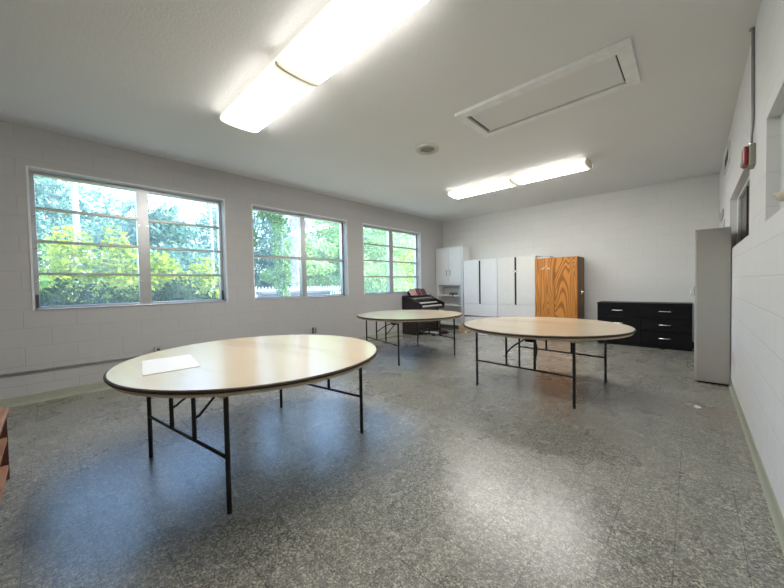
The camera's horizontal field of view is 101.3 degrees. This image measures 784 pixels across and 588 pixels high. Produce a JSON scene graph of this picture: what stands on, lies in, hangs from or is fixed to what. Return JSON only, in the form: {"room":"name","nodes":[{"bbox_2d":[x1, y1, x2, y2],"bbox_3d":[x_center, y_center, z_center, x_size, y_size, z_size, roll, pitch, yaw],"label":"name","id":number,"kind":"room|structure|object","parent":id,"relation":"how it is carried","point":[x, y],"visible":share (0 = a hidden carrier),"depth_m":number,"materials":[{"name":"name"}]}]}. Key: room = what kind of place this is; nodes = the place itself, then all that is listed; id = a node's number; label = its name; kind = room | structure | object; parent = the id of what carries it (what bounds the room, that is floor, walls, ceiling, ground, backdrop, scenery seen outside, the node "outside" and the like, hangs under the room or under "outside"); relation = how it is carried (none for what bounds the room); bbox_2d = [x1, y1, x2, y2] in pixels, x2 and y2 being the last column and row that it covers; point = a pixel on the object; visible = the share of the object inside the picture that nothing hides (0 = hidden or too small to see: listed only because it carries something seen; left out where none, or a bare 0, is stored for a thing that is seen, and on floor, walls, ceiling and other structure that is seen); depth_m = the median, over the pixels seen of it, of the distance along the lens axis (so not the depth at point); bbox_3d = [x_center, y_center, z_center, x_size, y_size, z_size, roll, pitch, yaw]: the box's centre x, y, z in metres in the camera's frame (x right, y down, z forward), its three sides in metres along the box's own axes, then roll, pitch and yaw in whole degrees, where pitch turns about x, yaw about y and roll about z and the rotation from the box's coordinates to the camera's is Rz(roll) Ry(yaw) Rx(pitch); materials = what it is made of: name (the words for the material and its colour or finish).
{"room":"community room","nodes":[
{"label":"community room","id":0,"kind":"room"},
{"bbox_2d":[0,121,442,398],"bbox_3d":[-2.342,-0.388,5.315,0.200,2.990,11.370,0,2,43],"label":"wall","id":1,"kind":"structure","parent":0,"point":[30,339],"depth_m":4.28,"materials":[{"name":"white paint"}]},
{"bbox_2d":[0,355,141,376],"bbox_3d":[-4.576,0.871,2.779,0.025,0.022,4.115,0,2,43],"label":"wire raceway","id":2,"kind":"object","parent":1,"relation":"attached to","point":[109,360],"visible":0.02,"depth_m":3.67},
{"bbox_2d":[26,165,227,310],"bbox_3d":[-3.304,-0.636,4.274,0.207,1.568,2.014,0,2,43],"label":"window","id":3,"kind":"structure","parent":1,"relation":"in","point":[142,219],"depth_m":4.24,"materials":[{"name":"metal"}]},
{"bbox_2d":[154,346,161,351],"bbox_3d":[-3.128,0.758,4.297,0.056,0.119,0.079,0,2,43],"label":"outlet box","id":4,"kind":"object","parent":1,"relation":"attached to","point":[156,348],"visible":0.5,"depth_m":4.28,"materials":[{"name":"grey metal"}]},
{"bbox_2d":[0,330,402,407],"bbox_3d":[-2.236,1.056,5.281,0.016,0.102,10.970,0,2,43],"label":"baseboard","id":5,"kind":"structure","parent":1,"relation":"attached to","point":[10,402],"depth_m":3.65,"materials":[{"name":"grey plastic"}]},
{"bbox_2d":[251,204,348,299],"bbox_3d":[-1.663,-0.716,6.024,0.207,1.568,1.976,0,2,43],"label":"window","id":6,"kind":"structure","parent":1,"relation":"in","point":[302,258],"depth_m":6.05,"materials":[{"name":"metal"}]},
{"bbox_2d":[312,327,316,333],"bbox_3d":[-1.460,0.687,6.076,0.056,0.119,0.079,0,2,43],"label":"outlet box","id":7,"kind":"object","parent":1,"relation":"attached to","point":[314,329],"visible":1,"depth_m":6.06,"materials":[{"name":"grey metal"}]},
{"bbox_2d":[362,223,421,294],"bbox_3d":[0.000,-0.797,7.797,0.207,1.568,2.032,0,2,43],"label":"window","id":8,"kind":"structure","parent":1,"relation":"in","point":[389,236],"depth_m":7.80,"materials":[{"name":"metal"}]},
{"bbox_2d":[0,0,760,221],"bbox_3d":[-0.273,-1.943,3.303,5.955,0.150,11.370,0,2,43],"label":"ceiling","id":9,"kind":"structure","parent":0,"point":[157,78],"depth_m":2.93,"materials":[{"name":"paint"}]},
{"bbox_2d":[219,0,428,132],"bbox_3d":[-0.751,-1.792,2.599,2.410,0.094,0.391,0,2,43],"label":"ceiling light","id":10,"kind":"object","parent":9,"relation":"attached to","point":[343,29],"visible":1,"depth_m":2.36,"materials":[{"name":"white plastic"}]},
{"bbox_2d":[220,118,256,132],"bbox_3d":[-1.610,-1.774,3.405,0.030,0.043,0.385,0,2,43],"label":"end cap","id":11,"kind":"object","parent":10,"relation":"attached to","point":[222,120],"depth_m":3.36,"materials":[{"name":"white plastic"}]},
{"bbox_2d":[221,66,312,131],"bbox_3d":[-1.201,-1.771,3.022,1.091,0.043,0.385,0,2,43],"label":"diffuser","id":12,"kind":"object","parent":10,"relation":"attached to","point":[273,92],"depth_m":2.92,"materials":[{"name":"white plastic"}]},
{"bbox_2d":[272,63,314,88],"bbox_3d":[-0.785,-1.768,2.632,0.050,0.043,0.385,0,2,43],"label":"end cap","id":13,"kind":"object","parent":10,"relation":"attached to","point":[276,68],"depth_m":2.59,"materials":[{"name":"white plastic"}]},
{"bbox_2d":[277,58,320,84],"bbox_3d":[-0.731,-1.768,2.581,0.050,0.043,0.385,0,2,43],"label":"end cap","id":14,"kind":"object","parent":10,"relation":"attached to","point":[281,64],"depth_m":2.55,"materials":[{"name":"white plastic"}]},
{"bbox_2d":[280,0,427,82],"bbox_3d":[-0.308,-1.765,2.184,1.111,0.043,0.385,0,2,43],"label":"diffuser","id":15,"kind":"object","parent":10,"relation":"attached to","point":[345,28],"depth_m":2.17,"materials":[{"name":"white plastic"}]},
{"bbox_2d":[415,143,439,154],"bbox_3d":[0.465,-1.891,4.215,0.316,0.032,0.316,0,2,43],"label":"ceiling speaker","id":16,"kind":"object","parent":9,"relation":"attached to","point":[427,148],"visible":1,"depth_m":4.19,"materials":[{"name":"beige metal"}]},
{"bbox_2d":[421,147,433,151],"bbox_3d":[0.465,-1.901,4.214,0.188,0.011,0.188,0,2,43],"label":"grille","id":17,"kind":"object","parent":16,"relation":"attached to","point":[425,149],"depth_m":4.22,"materials":[{"name":"grey metal"}]},
{"bbox_2d":[447,158,591,198],"bbox_3d":[2.050,-1.927,5.534,2.340,0.094,0.391,0,2,43],"label":"ceiling light","id":18,"kind":"object","parent":9,"relation":"attached to","point":[582,164],"visible":1,"depth_m":5.28,"materials":[{"name":"white plastic"}]},
{"bbox_2d":[449,180,512,198],"bbox_3d":[1.641,-1.905,5.920,1.131,0.043,0.385,0,2,43],"label":"diffuser","id":19,"kind":"object","parent":18,"relation":"attached to","point":[497,184],"depth_m":5.81,"materials":[{"name":"white plastic"}]},
{"bbox_2d":[514,161,586,183],"bbox_3d":[2.509,-1.899,5.106,1.001,0.043,0.385,0,2,43],"label":"diffuser","id":20,"kind":"object","parent":18,"relation":"attached to","point":[574,166],"depth_m":5.01,"materials":[{"name":"white plastic"}]},
{"bbox_2d":[454,37,640,137],"bbox_3d":[1.428,-1.878,3.102,1.490,0.034,0.680,0,2,43],"label":"attic hatch","id":21,"kind":"object","parent":9,"relation":"attached to","point":[612,68],"visible":1,"depth_m":2.96,"materials":[{"name":"paint"}]},
{"bbox_2d":[0,328,783,587],"bbox_3d":[-0.214,1.181,3.389,5.955,0.120,11.370,0,2,43],"label":"floor","id":22,"kind":"structure","parent":0,"point":[449,480],"depth_m":1.95,"materials":[{"name":"tile"}]},
{"bbox_2d":[0,407,9,503],"bbox_3d":[-2.230,0.975,1.642,1.024,0.465,0.310,0,2,43],"label":"bookcase","id":23,"kind":"object","parent":22,"relation":"on","point":[4,449],"visible":1,"depth_m":2.02,"materials":[{"name":"brown wood"}]},
{"bbox_2d":[103,335,377,514],"bbox_3d":[-1.002,0.804,2.476,1.800,0.713,1.800,0,2,34],"label":"folding table","id":24,"kind":"object","parent":22,"relation":"on","point":[247,365],"visible":0.99,"depth_m":2.02,"materials":[{"name":"brown wood"}]},
{"bbox_2d":[142,354,199,375],"bbox_3d":[-1.485,0.465,2.144,0.294,0.003,0.513,-2,2,-39],"label":"sheet","id":25,"kind":"object","parent":24,"relation":"on","point":[161,365],"visible":1,"depth_m":2.11,"materials":[{"name":"white paper"}]},
{"bbox_2d":[356,310,461,365],"bbox_3d":[0.298,0.694,5.549,1.800,0.713,1.800,-2,2,-31],"label":"folding table","id":26,"kind":"object","parent":22,"relation":"on","point":[395,317],"visible":1,"depth_m":5.25,"materials":[{"name":"brown wood"}]},
{"bbox_2d":[402,291,448,335],"bbox_3d":[0.881,0.447,7.981,0.820,1.050,0.950,0,2,43],"label":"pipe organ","id":27,"kind":"object","parent":22,"relation":"on","point":[415,302],"visible":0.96,"depth_m":7.85,"materials":[{"name":"brown wood"}]},
{"bbox_2d":[408,289,416,295],"bbox_3d":[0.515,-0.042,8.014,0.114,0.154,0.210,0,2,43],"label":"songbook","id":28,"kind":"object","parent":27,"relation":"on","point":[412,291],"visible":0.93,"depth_m":7.99,"materials":[{"name":"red paper"}]},
{"bbox_2d":[415,288,421,294],"bbox_3d":[0.659,-0.056,8.174,0.122,0.169,0.180,0,2,43],"label":"songbook","id":29,"kind":"object","parent":27,"relation":"on","point":[417,290],"visible":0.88,"depth_m":8.16,"materials":[{"name":"red paper"}]},
{"bbox_2d":[420,289,426,294],"bbox_3d":[0.801,-0.058,8.321,0.116,0.159,0.190,0,2,43],"label":"songbook","id":30,"kind":"object","parent":27,"relation":"on","point":[423,292],"visible":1,"depth_m":8.30,"materials":[{"name":"red paper"}]},
{"bbox_2d":[436,246,469,328],"bbox_3d":[1.659,-0.165,8.792,0.859,2.200,0.427,0,2,43],"label":"shelf unit","id":31,"kind":"object","parent":22,"relation":"on","point":[449,260],"visible":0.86,"depth_m":8.71,"materials":[{"name":"white laminate"}]},
{"bbox_2d":[459,325,471,332],"bbox_3d":[1.840,0.866,8.053,0.202,0.172,0.270,-2,2,-39],"label":"cardboard box","id":32,"kind":"object","parent":22,"relation":"on","point":[462,328],"visible":0.64,"depth_m":7.98,"materials":[{"name":"brown cardboard"}]},
{"bbox_2d":[464,258,497,322],"bbox_3d":[2.339,0.041,8.109,0.898,1.800,0.498,0,2,43],"label":"storage cabinet","id":33,"kind":"object","parent":22,"relation":"on","point":[480,276],"visible":0.74,"depth_m":7.92,"materials":[{"name":"white laminate"}]},
{"bbox_2d":[497,255,542,316],"bbox_3d":[2.983,0.045,7.496,0.873,1.800,0.512,0,2,43],"label":"storage cabinet","id":34,"kind":"object","parent":22,"relation":"on","point":[515,275],"visible":0.69,"depth_m":7.30,"materials":[{"name":"white metal"}]},
{"bbox_2d":[463,317,635,408],"bbox_3d":[1.772,0.714,3.817,1.800,0.713,1.800,-3,2,-43],"label":"folding table","id":35,"kind":"object","parent":22,"relation":"on","point":[529,329],"visible":1,"depth_m":3.46,"materials":[{"name":"brown wood"}]},
{"bbox_2d":[535,256,583,341],"bbox_3d":[3.593,0.094,6.846,0.867,1.715,0.562,0,2,43],"label":"tall cabinet","id":36,"kind":"object","parent":22,"relation":"on","point":[559,281],"visible":0.8,"depth_m":6.62,"materials":[{"name":"brown wood"}]},
{"bbox_2d":[597,301,692,351],"bbox_3d":[4.651,0.556,5.973,1.368,0.800,0.484,0,2,43],"label":"base cabinet","id":37,"kind":"object","parent":22,"relation":"on","point":[661,325],"visible":0.83,"depth_m":5.72,"materials":[{"name":"laminate"}]},
{"bbox_2d":[690,227,730,385],"bbox_3d":[3.970,0.130,4.040,0.340,1.785,0.958,0,2,43],"label":"tall cabinet","id":38,"kind":"object","parent":22,"relation":"on","point":[712,288],"visible":1,"depth_m":3.67,"materials":[{"name":"metal"}]},
{"bbox_2d":[443,173,718,341],"bbox_3d":[3.576,-0.559,7.417,5.555,2.990,0.200,0,2,43],"label":"wall","id":39,"kind":"structure","parent":0,"point":[637,244],"depth_m":6.40,"materials":[{"name":"white paint"}]},
{"bbox_2d":[719,0,783,516],"bbox_3d":[1.855,-0.359,1.378,0.200,2.990,11.370,0,2,43],"label":"wall","id":40,"kind":"structure","parent":0,"point":[757,261],"depth_m":2.01,"materials":[{"name":"white paint"}]},
{"bbox_2d":[720,209,723,221],"bbox_3d":[4.886,-1.161,4.761,0.014,0.110,0.600,0,2,43],"label":"wall plate","id":41,"kind":"object","parent":40,"relation":"attached to","point":[722,212],"visible":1,"depth_m":4.70,"materials":[{"name":"white plastic"}]},
{"bbox_2d":[724,141,730,174],"bbox_3d":[4.239,-1.705,4.067,0.016,0.220,0.800,0,2,43],"label":"air vent","id":42,"kind":"object","parent":40,"relation":"in","point":[727,154],"visible":1,"depth_m":3.99,"materials":[{"name":"white paint"}]},
{"bbox_2d":[737,176,749,243],"bbox_3d":[3.423,-0.786,3.077,0.042,0.600,1.840,0,2,43],"label":"window","id":43,"kind":"structure","parent":40,"relation":"in","point":[743,198],"depth_m":3.44,"materials":[{"name":"white paint"}]},
{"bbox_2d":[740,143,755,169],"bbox_3d":[2.531,-0.982,2.287,0.067,0.168,0.140,0,2,43],"label":"fire alarm strobe","id":44,"kind":"object","parent":40,"relation":"attached to","point":[748,152],"visible":1,"depth_m":2.25,"materials":[{"name":"red plastic"}]},
{"bbox_2d":[749,27,754,142],"bbox_3d":[2.560,-1.480,2.281,0.035,0.824,0.091,0,2,43],"label":"conduit","id":45,"kind":"object","parent":40,"relation":"attached to","point":[752,30],"visible":0.96,"depth_m":2.27,"materials":[{"name":"grey metal"}]},
{"bbox_2d":[728,377,783,553],"bbox_3d":[1.804,1.083,1.492,0.016,0.102,10.970,0,2,43],"label":"baseboard","id":46,"kind":"structure","parent":40,"relation":"attached to","point":[777,517],"depth_m":1.90,"materials":[{"name":"grey plastic"}]},
{"bbox_2d":[773,111,783,208],"bbox_3d":[1.628,-0.701,1.219,0.079,0.600,1.851,0,2,43],"label":"window","id":47,"kind":"structure","parent":40,"relation":"in","point":[779,195],"depth_m":1.81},
{"bbox_3d":[-17.688,0.289,50.906,84.553,0.100,170.000,0,2,43],"label":"lawn","id":48,"kind":"structure","parent":0,"visible":0},
{"bbox_2d":[37,235,53,288],"bbox_3d":[-4.828,0.093,4.059,1.205,2.759,1.406,0,2,43],"label":"shrub","id":49,"kind":"object","parent":48,"relation":"on","point":[44,279],"visible":0.04,"depth_m":4.33,"materials":[{"name":"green plant"}]},
{"bbox_2d":[70,182,81,296],"bbox_3d":[-10.226,-4.282,10.272,0.242,11.003,0.236,0,2,43],"label":"bare trunk","id":50,"kind":"object","parent":48,"relation":"on","point":[74,186],"visible":0.09,"depth_m":10.27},
{"bbox_2d":[34,176,133,301],"bbox_3d":[-16.090,-2.454,14.815,7.936,7.824,7.976,0,2,35],"label":"broadleaf tree","id":51,"kind":"object","parent":48,"relation":"on","point":[45,191],"visible":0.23,"depth_m":14.76,"materials":[{"name":"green plant"}]},
{"bbox_2d":[38,224,135,303],"bbox_3d":[-6.285,-0.016,6.369,1.750,2.661,2.108,-1,2,5],"label":"shrub","id":52,"kind":"object","parent":48,"relation":"on","point":[76,251],"visible":0.27,"depth_m":6.20,"materials":[{"name":"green plant"}]},
{"bbox_2d":[89,220,160,302],"bbox_3d":[-5.546,-0.124,6.729,1.274,2.758,1.356,-2,2,-29],"label":"shrub","id":53,"kind":"object","parent":48,"relation":"on","point":[124,266],"visible":0.32,"depth_m":6.53,"materials":[{"name":"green plant"}]},
{"bbox_2d":[39,275,217,305],"bbox_3d":[-4.951,0.462,5.466,1.211,1.594,4.050,0,2,43],"label":"hedge","id":54,"kind":"object","parent":48,"relation":"on","point":[167,293],"visible":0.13,"depth_m":5.32,"materials":[{"name":"green plant"}]},
{"bbox_2d":[97,199,187,271],"bbox_3d":[-16.637,-2.423,21.630,6.294,7.325,6.887,-2,2,-25],"label":"broadleaf tree","id":55,"kind":"object","parent":48,"relation":"on","point":[121,213],"visible":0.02,"depth_m":20.55,"materials":[{"name":"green plant"}]},
{"bbox_2d":[68,196,218,296],"bbox_3d":[-11.011,-1.550,14.962,5.640,5.679,5.785,0,2,43],"label":"broadleaf tree","id":56,"kind":"object","parent":48,"relation":"on","point":[159,233],"visible":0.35,"depth_m":14.33,"materials":[{"name":"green plant"}]},
{"bbox_2d":[125,251,202,298],"bbox_3d":[-5.098,0.149,7.313,1.769,2.257,1.724,0,2,43],"label":"shrub","id":57,"kind":"object","parent":48,"relation":"on","point":[165,270],"visible":0.13,"depth_m":7.23,"materials":[{"name":"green plant"}]},
{"bbox_2d":[172,256,219,298],"bbox_3d":[-4.703,0.129,8.069,1.615,2.161,1.686,0,2,43],"label":"shrub","id":58,"kind":"object","parent":48,"relation":"on","point":[202,280],"visible":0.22,"depth_m":7.89,"materials":[{"name":"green plant"}]},
{"bbox_2d":[185,203,218,298],"bbox_3d":[-14.384,-3.423,26.816,7.458,8.788,6.398,0,2,43],"label":"broadleaf tree","id":59,"kind":"object","parent":48,"relation":"on","point":[205,242],"visible":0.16,"depth_m":25.50,"materials":[{"name":"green plant"}]},
{"bbox_2d":[209,203,214,297],"bbox_3d":[-7.997,-3.930,14.114,0.185,10.002,0.170,0,2,43],"label":"utility pole","id":60,"kind":"object","parent":48,"relation":"on","point":[210,205],"visible":0.14,"depth_m":14.12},
{"bbox_2d":[253,210,287,251],"bbox_3d":[-2.273,-0.192,5.788,0.255,2.771,0.908,0,2,43],"label":"creeper","id":61,"kind":"object","parent":48,"relation":"on","point":[268,216],"visible":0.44,"depth_m":5.78,"materials":[{"name":"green plant"}]},
{"bbox_2d":[269,214,290,295],"bbox_3d":[-2.791,-0.703,8.137,0.472,3.680,0.563,0,2,43],"label":"climbing vine","id":62,"kind":"object","parent":48,"relation":"on","point":[277,247],"visible":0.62,"depth_m":8.08,"materials":[{"name":"green plant"}]},
{"bbox_2d":[253,211,312,296],"bbox_3d":[-9.598,-3.323,25.108,6.129,8.586,6.943,0,2,43],"label":"broadleaf tree","id":63,"kind":"object","parent":48,"relation":"on","point":[262,242],"visible":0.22,"depth_m":24.11,"materials":[{"name":"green plant"}]},
{"bbox_2d":[256,290,330,296],"bbox_3d":[-3.039,0.494,10.248,0.410,1.180,2.410,0,2,43],"label":"wall","id":64,"kind":"structure","parent":48,"relation":"on","point":[312,292],"depth_m":10.00,"materials":[{"name":"grey concrete"}]},
{"bbox_2d":[290,216,299,290],"bbox_3d":[-5.216,-5.565,17.056,0.644,13.008,0.644,0,2,43],"label":"pine trunk","id":65,"kind":"object","parent":48,"relation":"on","point":[295,281],"visible":0.17,"depth_m":16.91,"materials":[{"name":"grey plant"}]},
{"bbox_2d":[258,230,339,293],"bbox_3d":[-5.720,-1.664,21.368,5.497,5.248,5.233,0,2,24],"label":"shrub","id":66,"kind":"object","parent":48,"relation":"on","point":[315,270],"visible":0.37,"depth_m":20.70,"materials":[{"name":"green plant"}]},
{"bbox_2d":[255,285,408,296],"bbox_3d":[-2.157,0.109,17.600,0.065,1.210,12.300,0,2,43],"label":"picket fence","id":67,"kind":"object","parent":48,"relation":"on","point":[311,288],"visible":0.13,"depth_m":15.63,"materials":[{"name":"white paint"}]},
{"bbox_2d":[306,220,375,292],"bbox_3d":[-5.000,-4.016,32.186,7.302,9.548,7.961,0,2,27],"label":"broadleaf tree","id":68,"kind":"object","parent":48,"relation":"on","point":[312,233],"visible":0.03,"depth_m":30.99,"materials":[{"name":"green plant"}]},
{"bbox_2d":[308,219,378,293],"bbox_3d":[-3.890,-3.327,25.210,6.348,8.825,6.222,0,2,43],"label":"broadleaf tree","id":69,"kind":"object","parent":48,"relation":"on","point":[325,226],"visible":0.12,"depth_m":24.10,"materials":[{"name":"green plant"}]},
{"bbox_2d":[336,251,385,293],"bbox_3d":[-1.002,-0.253,11.139,1.968,2.593,2.070,-1,2,-8],"label":"shrub","id":70,"kind":"object","parent":48,"relation":"on","point":[367,271],"visible":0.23,"depth_m":11.06,"materials":[{"name":"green plant"}]},
{"bbox_2d":[363,228,413,287],"bbox_3d":[-0.559,-3.187,23.577,5.640,7.782,5.948,-1,2,11],"label":"broadleaf tree","id":71,"kind":"object","parent":48,"relation":"on","point":[380,236],"visible":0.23,"depth_m":22.41,"materials":[{"name":"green plant"}]},
{"bbox_2d":[366,255,412,292],"bbox_3d":[-0.009,-0.183,11.525,1.941,2.394,2.267,0,2,43],"label":"shrub","id":72,"kind":"object","parent":48,"relation":"on","point":[397,283],"visible":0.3,"depth_m":11.30,"materials":[{"name":"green plant"}]},
{"bbox_2d":[367,230,411,272],"bbox_3d":[0.200,-4.370,33.220,8.291,9.956,8.218,-1,2,-10],"label":"broadleaf tree","id":73,"kind":"object","parent":48,"relation":"on","point":[379,230],"visible":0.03,"depth_m":32.55,"materials":[{"name":"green plant"}]},
{"bbox_2d":[383,250,413,290],"bbox_3d":[0.938,-0.444,13.104,2.524,2.833,2.410,0,2,43],"label":"shrub","id":74,"kind":"object","parent":48,"relation":"on","point":[411,273],"visible":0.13,"depth_m":12.78,"materials":[{"name":"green plant"}]},
{"bbox_2d":[394,233,413,283],"bbox_3d":[2.239,-3.464,26.314,6.134,8.310,5.514,-2,2,-26],"label":"broadleaf tree","id":75,"kind":"object","parent":48,"relation":"on","point":[406,236],"visible":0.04,"depth_m":25.42,"materials":[{"name":"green plant"}]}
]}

